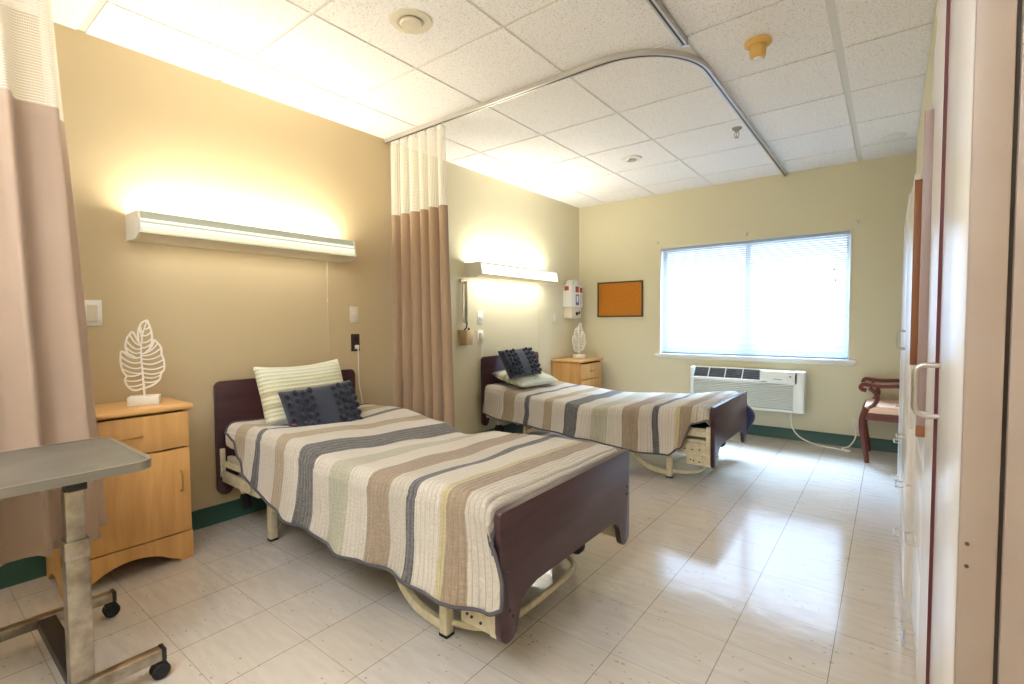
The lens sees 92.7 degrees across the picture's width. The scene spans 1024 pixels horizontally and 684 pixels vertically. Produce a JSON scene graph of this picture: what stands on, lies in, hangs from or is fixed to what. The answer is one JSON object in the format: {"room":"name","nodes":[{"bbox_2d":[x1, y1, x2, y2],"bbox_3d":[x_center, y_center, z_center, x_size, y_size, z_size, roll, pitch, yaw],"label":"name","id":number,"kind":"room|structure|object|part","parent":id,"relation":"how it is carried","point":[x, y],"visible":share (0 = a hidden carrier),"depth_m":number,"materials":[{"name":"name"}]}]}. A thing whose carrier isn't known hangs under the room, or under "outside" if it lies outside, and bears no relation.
{"room":"care facility","nodes":[
{"label":"care facility","id":0,"kind":"room"},
{"bbox_2d":[0,4,578,561],"bbox_3d":[-1.200,-0.288,3.534,0.120,2.594,6.800,2,3,38],"label":"wall","id":1,"kind":"structure","parent":0,"point":[144,132],"depth_m":2.93,"materials":[{"name":"beige paint"}]},
{"bbox_2d":[84,300,102,325],"bbox_3d":[-2.028,-0.140,2.360,0.012,0.125,0.078,2,3,38],"label":"wall switch","id":2,"kind":"object","parent":1,"relation":"attached to","point":[93,308],"visible":0.78,"depth_m":2.36,"materials":[{"name":"white plastic"}]},
{"bbox_2d":[125,210,355,354],"bbox_3d":[-1.495,-0.276,2.892,0.200,0.770,1.208,2,3,38],"label":"wall lamp","id":3,"kind":"object","parent":1,"relation":"attached to","point":[141,226],"visible":1,"depth_m":2.70,"materials":[{"name":"beige plastic"}]},
{"bbox_3d":[-1.232,-0.229,3.269,0.010,0.640,0.052,-1,3,-18],"label":"pull cord","id":4,"kind":"part","parent":3,"relation":"part of","materials":[{"name":"beige fabric"}]},
{"bbox_2d":[0,423,531,589],"bbox_3d":[-1.150,0.958,3.531,0.016,0.104,6.520,2,3,38],"label":"baseboard","id":5,"kind":"structure","parent":1,"relation":"attached to","point":[23,570],"depth_m":2.75,"materials":[{"name":"teal"}]},
{"bbox_2d":[350,306,358,322],"bbox_3d":[-1.132,-0.196,3.515,0.015,0.118,0.070,2,3,38],"label":"station","id":6,"kind":"object","parent":1,"relation":"attached to","point":[354,314],"visible":1,"depth_m":3.51,"materials":[{"name":"beige plastic"}]},
{"bbox_2d":[351,334,359,350],"bbox_3d":[-1.130,0.004,3.529,0.009,0.125,0.070,2,3,38],"label":"power outlet","id":7,"kind":"object","parent":1,"relation":"attached to","point":[355,340],"visible":1,"depth_m":3.52,"materials":[{"name":"brown plastic"}]},
{"bbox_2d":[458,279,473,344],"bbox_3d":[-0.409,-0.270,4.385,0.092,0.595,0.124,2,3,38],"label":"monitor","id":8,"kind":"object","parent":1,"relation":"attached to","point":[465,336],"visible":1,"depth_m":4.37,"materials":[{"name":"beige plastic"}]},
{"bbox_2d":[458,330,473,344],"bbox_3d":[-0.406,-0.041,4.394,0.088,0.135,0.124,2,3,38],"label":"basket","id":9,"kind":"object","parent":8,"relation":"on","point":[465,336],"depth_m":4.36,"materials":[{"name":"beige plastic"}]},
{"bbox_2d":[477,311,482,323],"bbox_3d":[-0.297,-0.233,4.597,0.012,0.120,0.075,2,3,38],"label":"station","id":10,"kind":"object","parent":1,"relation":"attached to","point":[479,313],"visible":1,"depth_m":4.59,"materials":[{"name":"white plastic"}]},
{"bbox_2d":[477,330,483,356],"bbox_3d":[-0.287,0.073,4.605,0.030,0.370,0.080,2,3,38],"label":"station","id":11,"kind":"object","parent":1,"relation":"attached to","point":[480,335],"visible":0.85,"depth_m":4.59,"materials":[{"name":"white plastic"}]},
{"bbox_3d":[-0.298,-0.055,4.607,0.006,0.115,0.080,2,3,38],"label":"plate","id":12,"kind":"part","parent":11,"relation":"part of","materials":[{"name":"white plastic"}]},
{"bbox_2d":[465,261,557,353],"bbox_3d":[0.042,-0.261,4.881,0.200,0.956,1.255,2,3,38],"label":"wall lamp","id":13,"kind":"object","parent":1,"relation":"attached to","point":[480,270],"visible":0.92,"depth_m":4.68,"materials":[{"name":"beige plastic"}]},
{"bbox_3d":[0.280,-0.213,5.227,0.010,0.826,0.081,0,3,8],"label":"pull cord","id":14,"kind":"part","parent":13,"relation":"part of","materials":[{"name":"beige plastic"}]},
{"bbox_2d":[552,314,555,323],"bbox_3d":[0.486,-0.264,5.610,0.011,0.115,0.070,2,3,38],"label":"wall plate","id":15,"kind":"object","parent":1,"relation":"attached to","point":[553,315],"visible":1,"depth_m":5.60,"materials":[{"name":"beige plastic"}]},
{"bbox_2d":[563,280,582,317],"bbox_3d":[0.729,-0.510,5.820,0.128,0.455,0.272,2,3,38],"label":"sharps container","id":16,"kind":"object","parent":1,"relation":"attached to","point":[572,291],"visible":1,"depth_m":5.75,"materials":[{"name":"white plastic"}]},
{"bbox_3d":[0.721,-0.708,5.817,0.070,0.060,0.210,2,3,38],"label":"lid","id":17,"kind":"part","parent":16,"relation":"part of","materials":[{"name":"white plastic"}]},
{"bbox_2d":[0,428,916,683],"bbox_3d":[0.340,1.089,2.409,3.990,0.080,6.800,2,3,38],"label":"floor","id":18,"kind":"structure","parent":0,"point":[779,562],"depth_m":2.00,"materials":[{"name":"tile"}]},
{"bbox_2d":[0,437,170,683],"bbox_3d":[-1.600,0.741,1.440,0.603,0.724,0.825,2,3,38],"label":"table","id":19,"kind":"object","parent":18,"relation":"on","point":[69,466],"visible":1,"depth_m":1.46,"materials":[{"name":"grey laminate"}]},
{"bbox_3d":[-1.414,0.414,1.564,0.430,0.026,0.170,2,3,38],"label":"support arm","id":20,"kind":"part","parent":19,"relation":"part of","materials":[{"name":"grey metal"}]},
{"bbox_2d":[46,397,193,598],"bbox_3d":[-1.850,0.687,2.310,0.370,0.762,0.521,2,3,38],"label":"nightstand","id":21,"kind":"object","parent":18,"relation":"on","point":[148,511],"visible":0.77,"depth_m":2.27,"materials":[{"name":"brown wood"}]},
{"bbox_3d":[-1.716,0.434,2.194,0.028,0.008,0.104,2,3,38],"label":"handle","id":22,"kind":"part","parent":21,"relation":"part of","materials":[{"name":"brown wood"}]},
{"bbox_3d":[-1.732,0.727,2.221,0.018,0.408,0.477,2,3,38],"label":"door","id":23,"kind":"part","parent":21,"relation":"part of","materials":[{"name":"brown wood"}]},
{"bbox_2d":[119,319,165,406],"bbox_3d":[-1.783,0.097,2.361,0.179,0.412,0.090,-2,3,-30],"label":"leaf sculpture","id":24,"kind":"object","parent":21,"relation":"on","point":[149,399],"visible":1,"depth_m":2.35,"materials":[{"name":"white plastic"}]},
{"bbox_3d":[-1.780,0.235,2.368,0.012,0.066,0.010,-2,3,-30],"label":"stem","id":25,"kind":"part","parent":24,"relation":"part of","materials":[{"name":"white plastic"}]},
{"bbox_3d":[-1.734,0.430,2.208,0.018,0.170,0.477,2,3,38],"label":"drawer","id":26,"kind":"part","parent":21,"relation":"part of","materials":[{"name":"brown wood"}]},
{"bbox_3d":[-1.594,0.671,2.361,0.028,0.104,0.008,2,3,38],"label":"handle","id":27,"kind":"part","parent":21,"relation":"part of","materials":[{"name":"brown wood"}]},
{"bbox_2d":[213,345,629,643],"bbox_3d":[-0.557,0.554,2.550,2.118,0.988,1.027,2,3,38],"label":"hospital bed","id":28,"kind":"object","parent":18,"relation":"on","point":[536,532],"visible":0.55,"depth_m":1.87,"materials":[{"name":"brown wood"}]},
{"bbox_2d":[225,435,233,448],"bbox_3d":[-0.574,0.583,2.504,2.017,0.252,0.890,2,3,38],"label":"mattress","id":29,"kind":"object","parent":28,"relation":"on","point":[229,443],"visible":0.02,"depth_m":2.71,"materials":[{"name":"beige fabric"}]},
{"bbox_2d":[252,359,342,425],"bbox_3d":[-1.210,0.314,2.869,0.223,0.396,0.545,2,3,41],"label":"pillow","id":30,"kind":"object","parent":29,"relation":"on","point":[270,381],"visible":0.5,"depth_m":2.73,"materials":[{"name":"white fabric"}]},
{"bbox_2d":[224,403,617,616],"bbox_3d":[-0.499,0.632,2.443,1.957,0.403,1.059,2,3,38],"label":"quilt","id":31,"kind":"object","parent":29,"relation":"on","point":[414,497],"visible":0.93,"depth_m":1.95,"materials":[{"name":"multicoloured fabric"}]},
{"bbox_2d":[278,380,362,426],"bbox_3d":[-1.062,0.383,2.757,0.188,0.287,0.456,2,3,41],"label":"throw pillow","id":32,"kind":"object","parent":31,"relation":"on","point":[332,403],"visible":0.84,"depth_m":2.71,"materials":[{"name":"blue fabric"}]},
{"bbox_3d":[-0.827,0.694,2.180,1.968,0.055,0.028,2,3,38],"label":"deck rail","id":33,"kind":"part","parent":28,"relation":"part of","materials":[{"name":"beige metal"}]},
{"bbox_3d":[-1.272,0.931,2.593,0.038,0.229,0.038,2,3,38],"label":"leg","id":34,"kind":"part","parent":28,"relation":"part of","materials":[{"name":"beige metal"}]},
{"bbox_3d":[-1.399,0.533,3.128,0.027,0.652,0.910,2,3,38],"label":"headboard","id":35,"kind":"part","parent":28,"relation":"part of","materials":[{"name":"brown wood"}]},
{"bbox_3d":[-1.082,0.490,3.504,0.049,0.882,0.175,-1,2,-5],"label":"power cord","id":36,"kind":"part","parent":28,"relation":"part of","materials":[{"name":"white plastic"}]},
{"bbox_3d":[-0.242,0.959,1.796,0.038,0.229,0.038,2,3,38],"label":"leg","id":37,"kind":"part","parent":28,"relation":"part of","materials":[{"name":"beige metal"}]},
{"bbox_3d":[0.242,0.723,1.885,0.026,0.428,0.940,2,3,38],"label":"footboard","id":38,"kind":"part","parent":28,"relation":"part of","materials":[{"name":"brown wood"}]},
{"bbox_2d":[551,357,603,387],"bbox_3d":[0.767,0.548,5.659,0.410,0.715,0.536,2,3,38],"label":"nightstand","id":39,"kind":"object","parent":18,"relation":"on","point":[587,371],"visible":0.47,"depth_m":5.49,"materials":[{"name":"brown wood"}]},
{"bbox_2d":[572,323,585,357],"bbox_3d":[0.784,-0.019,5.719,0.179,0.412,0.090,-1,3,-22],"label":"leaf sculpture","id":40,"kind":"object","parent":39,"relation":"on","point":[579,355],"visible":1,"depth_m":5.71,"materials":[{"name":"white plastic"}]},
{"bbox_3d":[0.899,0.326,5.546,0.018,0.172,0.492,2,3,38],"label":"drawer","id":41,"kind":"part","parent":39,"relation":"part of","materials":[{"name":"brown wood"}]},
{"bbox_3d":[0.901,0.504,5.554,0.018,0.172,0.492,2,3,38],"label":"drawer","id":42,"kind":"part","parent":39,"relation":"part of","materials":[{"name":"brown wood"}]},
{"bbox_2d":[481,352,746,477],"bbox_3d":[0.833,0.552,4.308,2.092,0.822,0.964,2,3,38],"label":"hospital bed","id":43,"kind":"object","parent":18,"relation":"on","point":[702,444],"visible":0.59,"depth_m":3.57,"materials":[{"name":"brown wood"}]},
{"bbox_3d":[-0.001,0.446,4.914,0.027,0.652,0.910,2,3,38],"label":"headboard","id":44,"kind":"part","parent":43,"relation":"part of","materials":[{"name":"brown wood"}]},
{"bbox_3d":[0.126,0.845,4.379,0.038,0.229,0.038,2,3,38],"label":"leg","id":45,"kind":"part","parent":43,"relation":"part of","materials":[{"name":"beige metal"}]},
{"bbox_3d":[1.156,0.872,3.583,0.038,0.229,0.038,2,3,38],"label":"leg","id":46,"kind":"part","parent":43,"relation":"part of","materials":[{"name":"beige metal"}]},
{"bbox_3d":[0.571,0.607,3.966,1.968,0.055,0.028,2,3,38],"label":"deck rail","id":47,"kind":"part","parent":43,"relation":"part of","materials":[{"name":"beige metal"}]},
{"bbox_3d":[0.832,0.571,4.294,1.898,0.015,0.740,2,3,38],"label":"deck panel","id":48,"kind":"part","parent":43,"relation":"part of","materials":[{"name":"grey metal"}]},
{"bbox_3d":[1.641,0.637,3.671,0.026,0.428,0.940,2,3,38],"label":"footboard","id":49,"kind":"part","parent":43,"relation":"part of","materials":[{"name":"brown wood"}]},
{"bbox_2d":[859,377,899,462],"bbox_3d":[3.179,0.504,3.917,0.643,0.925,0.492,2,3,38],"label":"armchair","id":50,"kind":"object","parent":18,"relation":"on","point":[874,408],"visible":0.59,"depth_m":3.90,"materials":[{"name":"brown wood"}]},
{"bbox_3d":[2.826,0.743,3.923,0.076,0.451,0.050,2,3,38],"label":"leg","id":51,"kind":"part","parent":50,"relation":"part of","materials":[{"name":"brown wood"}]},
{"bbox_3d":[3.095,0.726,4.271,0.076,0.451,0.050,2,3,38],"label":"leg","id":52,"kind":"part","parent":50,"relation":"part of","materials":[{"name":"brown wood"}]},
{"bbox_3d":[3.001,0.361,3.769,0.535,0.086,0.052,2,3,38],"label":"armrest","id":53,"kind":"part","parent":50,"relation":"part of","materials":[{"name":"brown wood"}]},
{"bbox_3d":[3.270,0.344,4.117,0.535,0.086,0.052,2,3,38],"label":"armrest","id":54,"kind":"part","parent":50,"relation":"part of","materials":[{"name":"brown wood"}]},
{"bbox_3d":[3.158,0.589,3.937,0.520,0.060,0.464,2,3,38],"label":"seat rail","id":55,"kind":"part","parent":50,"relation":"part of","materials":[{"name":"brown wood"}]},
{"bbox_3d":[3.160,0.536,3.933,0.515,0.067,0.468,2,3,38],"label":"seat","id":56,"kind":"part","parent":50,"relation":"part of","materials":[{"name":"beige fabric"}]},
{"bbox_2d":[892,173,922,619],"bbox_3d":[2.112,0.138,2.611,0.101,1.780,1.980,2,3,38],"label":"wardrobe","id":57,"kind":"object","parent":18,"relation":"on","point":[906,437],"visible":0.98,"depth_m":1.88,"materials":[{"name":"white laminate"}]},
{"bbox_3d":[1.744,0.861,2.212,0.032,0.007,0.107,2,3,38],"label":"handle","id":58,"kind":"part","parent":57,"relation":"part of","materials":[{"name":"silver metal"}]},
{"bbox_3d":[1.742,0.641,2.203,0.032,0.007,0.107,2,3,38],"label":"handle","id":59,"kind":"part","parent":57,"relation":"part of","materials":[{"name":"silver metal"}]},
{"bbox_3d":[2.365,0.824,2.977,0.015,0.215,1.146,2,3,38],"label":"drawer","id":60,"kind":"part","parent":57,"relation":"part of","materials":[{"name":"white laminate"}]},
{"bbox_3d":[2.363,0.604,2.967,0.015,0.215,1.146,2,3,38],"label":"drawer","id":61,"kind":"part","parent":57,"relation":"part of","materials":[{"name":"white laminate"}]},
{"bbox_3d":[1.741,0.421,2.193,0.032,0.007,0.107,2,3,38],"label":"handle","id":62,"kind":"part","parent":57,"relation":"part of","materials":[{"name":"silver metal"}]},
{"bbox_3d":[1.962,-0.010,2.467,0.035,0.099,0.008,2,3,38],"label":"handle","id":63,"kind":"part","parent":57,"relation":"part of","materials":[{"name":"silver metal"}]},
{"bbox_3d":[2.362,0.384,2.958,0.015,0.215,1.146,2,3,38],"label":"drawer","id":64,"kind":"part","parent":57,"relation":"part of","materials":[{"name":"white laminate"}]},
{"bbox_3d":[1.762,0.861,2.198,0.015,0.215,0.817,2,3,38],"label":"drawer","id":65,"kind":"part","parent":57,"relation":"part of","materials":[{"name":"white laminate"}]},
{"bbox_3d":[1.760,0.641,2.188,0.015,0.215,0.817,2,3,38],"label":"drawer","id":66,"kind":"part","parent":57,"relation":"part of","materials":[{"name":"white laminate"}]},
{"bbox_3d":[2.358,-0.248,2.930,0.015,1.040,1.146,2,3,38],"label":"door","id":67,"kind":"part","parent":57,"relation":"part of","materials":[{"name":"white laminate"}]},
{"bbox_3d":[1.759,0.422,2.179,0.015,0.215,0.817,2,3,38],"label":"drawer","id":68,"kind":"part","parent":57,"relation":"part of","materials":[{"name":"white laminate"}]},
{"bbox_3d":[1.755,-0.165,2.153,0.015,0.950,0.817,2,3,38],"label":"door","id":69,"kind":"part","parent":57,"relation":"part of","materials":[{"name":"white laminate"}]},
{"bbox_2d":[901,35,936,681],"bbox_3d":[1.306,0.029,1.548,0.080,2.100,0.638,2,3,38],"label":"wardrobe","id":70,"kind":"object","parent":18,"relation":"on","point":[929,114],"visible":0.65,"depth_m":1.31,"materials":[{"name":"white laminate"}]},
{"bbox_3d":[1.239,0.931,1.528,0.036,0.008,0.108,2,3,38],"label":"handle","id":71,"kind":"part","parent":70,"relation":"part of","materials":[{"name":"silver metal"}]},
{"bbox_3d":[1.292,0.638,1.587,0.036,0.008,0.108,2,3,38],"label":"handle","id":72,"kind":"part","parent":70,"relation":"part of","materials":[{"name":"silver metal"}]},
{"bbox_3d":[1.315,0.841,1.578,0.018,0.315,0.634,2,3,38],"label":"drawer","id":73,"kind":"part","parent":70,"relation":"part of","materials":[{"name":"white laminate"}]},
{"bbox_3d":[1.312,0.521,1.564,0.018,0.315,0.634,2,3,38],"label":"drawer","id":74,"kind":"part","parent":70,"relation":"part of","materials":[{"name":"white laminate"}]},
{"bbox_3d":[1.315,-0.131,1.544,0.016,0.980,0.614,2,3,38],"label":"door","id":75,"kind":"part","parent":70,"relation":"part of","materials":[{"name":"white laminate"}]},
{"bbox_3d":[1.110,-0.191,1.297,0.040,0.835,0.018,2,3,38],"label":"open door","id":76,"kind":"part","parent":70,"relation":"part of","materials":[{"name":"brown laminate"}]},
{"bbox_2d":[910,0,1023,683],"bbox_3d":[1.072,-0.152,0.786,0.654,2.532,0.824,2,3,38],"label":"wardrobe","id":77,"kind":"object","parent":18,"relation":"on","point":[971,608],"visible":1,"depth_m":0.64,"materials":[{"name":"paint"}]},
{"bbox_3d":[0.863,0.100,1.025,0.042,0.111,0.010,2,3,38],"label":"handle","id":78,"kind":"part","parent":77,"relation":"part of","materials":[{"name":"silver metal"}]},
{"bbox_3d":[0.817,0.096,0.965,0.042,0.111,0.010,2,3,38],"label":"handle","id":79,"kind":"part","parent":77,"relation":"part of","materials":[{"name":"silver metal"}]},
{"bbox_3d":[0.981,-0.193,1.123,0.018,2.444,0.396,2,3,39],"label":"door","id":80,"kind":"part","parent":77,"relation":"part of","materials":[{"name":"white laminate"}]},
{"bbox_3d":[0.735,-0.177,0.801,0.018,2.444,0.402,2,3,38],"label":"door","id":81,"kind":"part","parent":77,"relation":"part of","materials":[{"name":"white laminate"}]},
{"bbox_3d":[0.860,-0.136,0.443,0.571,2.532,0.018,2,3,38],"label":"panel","id":82,"kind":"part","parent":77,"relation":"part of","materials":[{"name":"paint"}]},
{"bbox_2d":[0,0,936,207],"bbox_3d":[0.310,-1.512,2.281,3.750,0.060,6.520,2,3,38],"label":"ceiling","id":83,"kind":"structure","parent":0,"point":[835,78],"depth_m":2.72,"materials":[{"name":"tile"}]},
{"bbox_2d":[389,8,431,33],"bbox_3d":[-0.464,-1.463,2.247,0.194,0.023,0.194,2,3,38],"label":"ceiling vent","id":84,"kind":"object","parent":83,"relation":"in","point":[405,20],"visible":1,"depth_m":2.22,"materials":[{"name":"beige plastic"}]},
{"bbox_2d":[384,49,787,176],"bbox_3d":[1.021,-1.520,3.392,3.687,0.034,1.626,-1,3,-15],"label":"track","id":85,"kind":"object","parent":83,"relation":"attached to","point":[704,66],"visible":0.99,"depth_m":2.86,"materials":[{"name":"grey metal"}]},
{"bbox_2d":[390,121,454,427],"bbox_3d":[-0.651,-0.350,3.521,0.662,2.296,0.162,2,3,38],"label":"curtain","id":86,"kind":"object","parent":85,"relation":"hanging from","point":[423,384],"visible":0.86,"depth_m":3.48,"materials":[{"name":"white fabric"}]},
{"bbox_3d":[-0.677,-1.198,3.500,0.606,0.549,0.100,2,3,38],"label":"net panel","id":87,"kind":"part","parent":86,"relation":"part of","materials":[{"name":"white fabric"}]},
{"bbox_2d":[621,155,641,162],"bbox_3d":[1.022,-1.558,4.180,0.176,0.020,0.176,2,3,38],"label":"ceiling speaker","id":88,"kind":"object","parent":83,"relation":"attached to","point":[631,158],"visible":1,"depth_m":4.15,"materials":[{"name":"white plastic"}]},
{"bbox_2d":[646,0,687,47],"bbox_3d":[-0.616,-1.428,1.512,3.182,0.034,1.428,-1,3,-8],"label":"track","id":89,"kind":"object","parent":83,"relation":"attached to","point":[658,8],"visible":1,"depth_m":2.23,"materials":[{"name":"grey metal"}]},
{"bbox_2d":[0,0,106,566],"bbox_3d":[-1.850,-0.301,1.645,0.221,2.216,0.834,1,3,24],"label":"curtain","id":90,"kind":"object","parent":89,"relation":"hanging from","point":[47,395],"visible":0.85,"depth_m":1.80,"materials":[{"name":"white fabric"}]},
{"bbox_3d":[-1.883,-1.117,1.582,0.190,0.529,0.742,1,3,24],"label":"net panel","id":91,"kind":"part","parent":90,"relation":"part of","materials":[{"name":"white fabric"}]},
{"bbox_2d":[732,126,741,138],"bbox_3d":[1.623,-1.510,3.530,0.068,0.070,0.068,2,3,38],"label":"sprinkler","id":92,"kind":"object","parent":83,"relation":"attached to","point":[736,129],"visible":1,"depth_m":3.52,"materials":[{"name":"silver metal"}]},
{"bbox_2d":[744,35,771,62],"bbox_3d":[1.224,-1.446,2.431,0.124,0.095,0.124,2,3,38],"label":"smoke detector","id":93,"kind":"object","parent":83,"relation":"attached to","point":[757,46],"visible":1,"depth_m":2.40,"materials":[{"name":"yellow plastic"}]},
{"bbox_2d":[882,132,906,140],"bbox_3d":[2.898,-1.555,3.705,0.150,0.010,0.149,2,3,38],"label":"ceiling disc","id":94,"kind":"object","parent":83,"relation":"attached to","point":[894,136],"visible":1,"depth_m":3.69,"materials":[{"name":"white plastic"}]},
{"bbox_2d":[579,152,916,440],"bbox_3d":[2.409,-0.372,4.938,3.870,2.594,0.160,2,3,38],"label":"wall","id":95,"kind":"structure","parent":0,"point":[618,240],"depth_m":4.71,"materials":[{"name":"beige paint"}]},
{"bbox_2d":[597,280,642,316],"bbox_3d":[1.256,-0.500,5.712,0.571,0.413,0.018,2,3,38],"label":"bulletin board","id":96,"kind":"object","parent":95,"relation":"attached to","point":[620,298],"visible":1,"depth_m":5.70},
{"bbox_2d":[655,353,855,365],"bbox_3d":[2.360,0.166,4.942,1.840,0.052,0.135,2,3,38],"label":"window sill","id":97,"kind":"structure","parent":95,"relation":"attached to","point":[798,360],"depth_m":4.81,"materials":[{"name":"white paint"}]},
{"bbox_2d":[660,229,851,359],"bbox_3d":[2.361,-0.440,4.931,1.740,1.160,0.104,2,3,38],"label":"trim","id":98,"kind":"structure","parent":95,"relation":"attached to","point":[661,251],"depth_m":5.40,"materials":[{"name":"white paint"}]},
{"bbox_2d":[664,234,850,358],"bbox_3d":[2.407,-0.443,4.990,1.740,1.160,0.045,2,3,38],"label":"window","id":99,"kind":"structure","parent":95,"relation":"in","point":[848,300],"depth_m":4.76,"materials":[{"name":"white paint"}]},
{"bbox_2d":[662,231,850,358],"bbox_3d":[2.349,-0.438,4.915,1.716,1.150,0.059,2,3,38],"label":"window blind","id":100,"kind":"object","parent":99,"relation":"attached to","point":[710,320],"visible":1,"depth_m":4.83,"materials":[{"name":"grey plastic"}]},
{"bbox_3d":[2.357,0.129,4.946,1.712,0.014,0.028,2,3,38],"label":"rail","id":101,"kind":"part","parent":100,"relation":"part of","materials":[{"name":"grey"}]},
{"bbox_3d":[2.786,-0.419,4.566,0.002,1.115,0.002,2,3,38],"label":"ladder cord","id":102,"kind":"part","parent":100,"relation":"part of","materials":[{"name":"white fabric"}]},
{"bbox_3d":[2.925,-0.758,4.425,0.027,0.427,0.013,2,3,38],"label":"lift cord","id":103,"kind":"part","parent":100,"relation":"part of","materials":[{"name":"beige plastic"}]},
{"bbox_3d":[2.976,-0.414,4.419,0.002,1.115,0.002,2,3,38],"label":"ladder cord","id":104,"kind":"part","parent":100,"relation":"part of","materials":[{"name":"white fabric"}]},
{"bbox_2d":[690,366,856,451],"bbox_3d":[2.453,0.600,4.704,1.416,0.673,0.231,2,3,38],"label":"air conditioner","id":105,"kind":"object","parent":95,"relation":"in","point":[774,390],"visible":0.93,"depth_m":4.67,"materials":[{"name":"white plastic"}]},
{"bbox_2d":[694,367,759,379],"bbox_3d":[2.142,0.311,4.890,0.625,0.092,0.083,2,3,38],"label":"air vent","id":106,"kind":"object","parent":105,"relation":"attached to","point":[707,373],"depth_m":4.89,"materials":[{"name":"grey"}]},
{"bbox_3d":[2.806,0.802,4.430,0.513,0.289,0.214,2,3,38],"label":"power cord","id":107,"kind":"part","parent":105,"relation":"part of","materials":[{"name":"white plastic"}]},
{"bbox_2d":[747,424,897,452],"bbox_3d":[2.316,0.874,4.959,3.750,0.104,0.016,2,3,38],"label":"baseboard","id":108,"kind":"structure","parent":95,"relation":"attached to","point":[885,445],"depth_m":4.53,"materials":[{"name":"teal"}]},
{"bbox_2d":[851,419,858,431],"bbox_3d":[3.078,0.749,4.370,0.070,0.115,0.006,2,3,38],"label":"power outlet","id":109,"kind":"object","parent":95,"relation":"attached to","point":[855,422],"visible":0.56,"depth_m":4.37,"materials":[{"name":"beige plastic"}]},
{"bbox_2d":[916,0,937,178],"bbox_3d":[1.626,-0.211,1.325,0.685,2.594,6.520,2,3,38],"label":"wall","id":110,"kind":"structure","parent":0,"point":[928,86],"depth_m":2.66,"materials":[{"name":"beige paint"}]},
{"bbox_3d":[0.823,0.517,4.292,2.019,0.192,0.890,2,3,38],"label":"mattress","id":111,"kind":"object","parent":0,"visible":0},
{"bbox_2d":[482,380,754,455],"bbox_3d":[0.852,0.593,4.270,2.151,0.394,1.119,2,3,38],"label":"quilt","id":112,"kind":"object","parent":111,"relation":"on","point":[656,423],"visible":0.87,"depth_m":3.90,"materials":[{"name":"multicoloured fabric"}]},
{"bbox_2d":[491,370,556,387],"bbox_3d":[0.128,0.337,4.726,0.369,0.154,0.580,2,3,39],"label":"pillow","id":113,"kind":"object","parent":112,"relation":"on","point":[537,379],"visible":0.63,"depth_m":4.57,"materials":[{"name":"white fabric"}]},
{"bbox_2d":[498,347,541,378],"bbox_3d":[0.083,0.188,4.550,0.206,0.270,0.445,2,3,43],"label":"throw pillow","id":114,"kind":"object","parent":113,"relation":"on","point":[516,362],"visible":1,"depth_m":4.48,"materials":[{"name":"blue fabric"}]}
]}

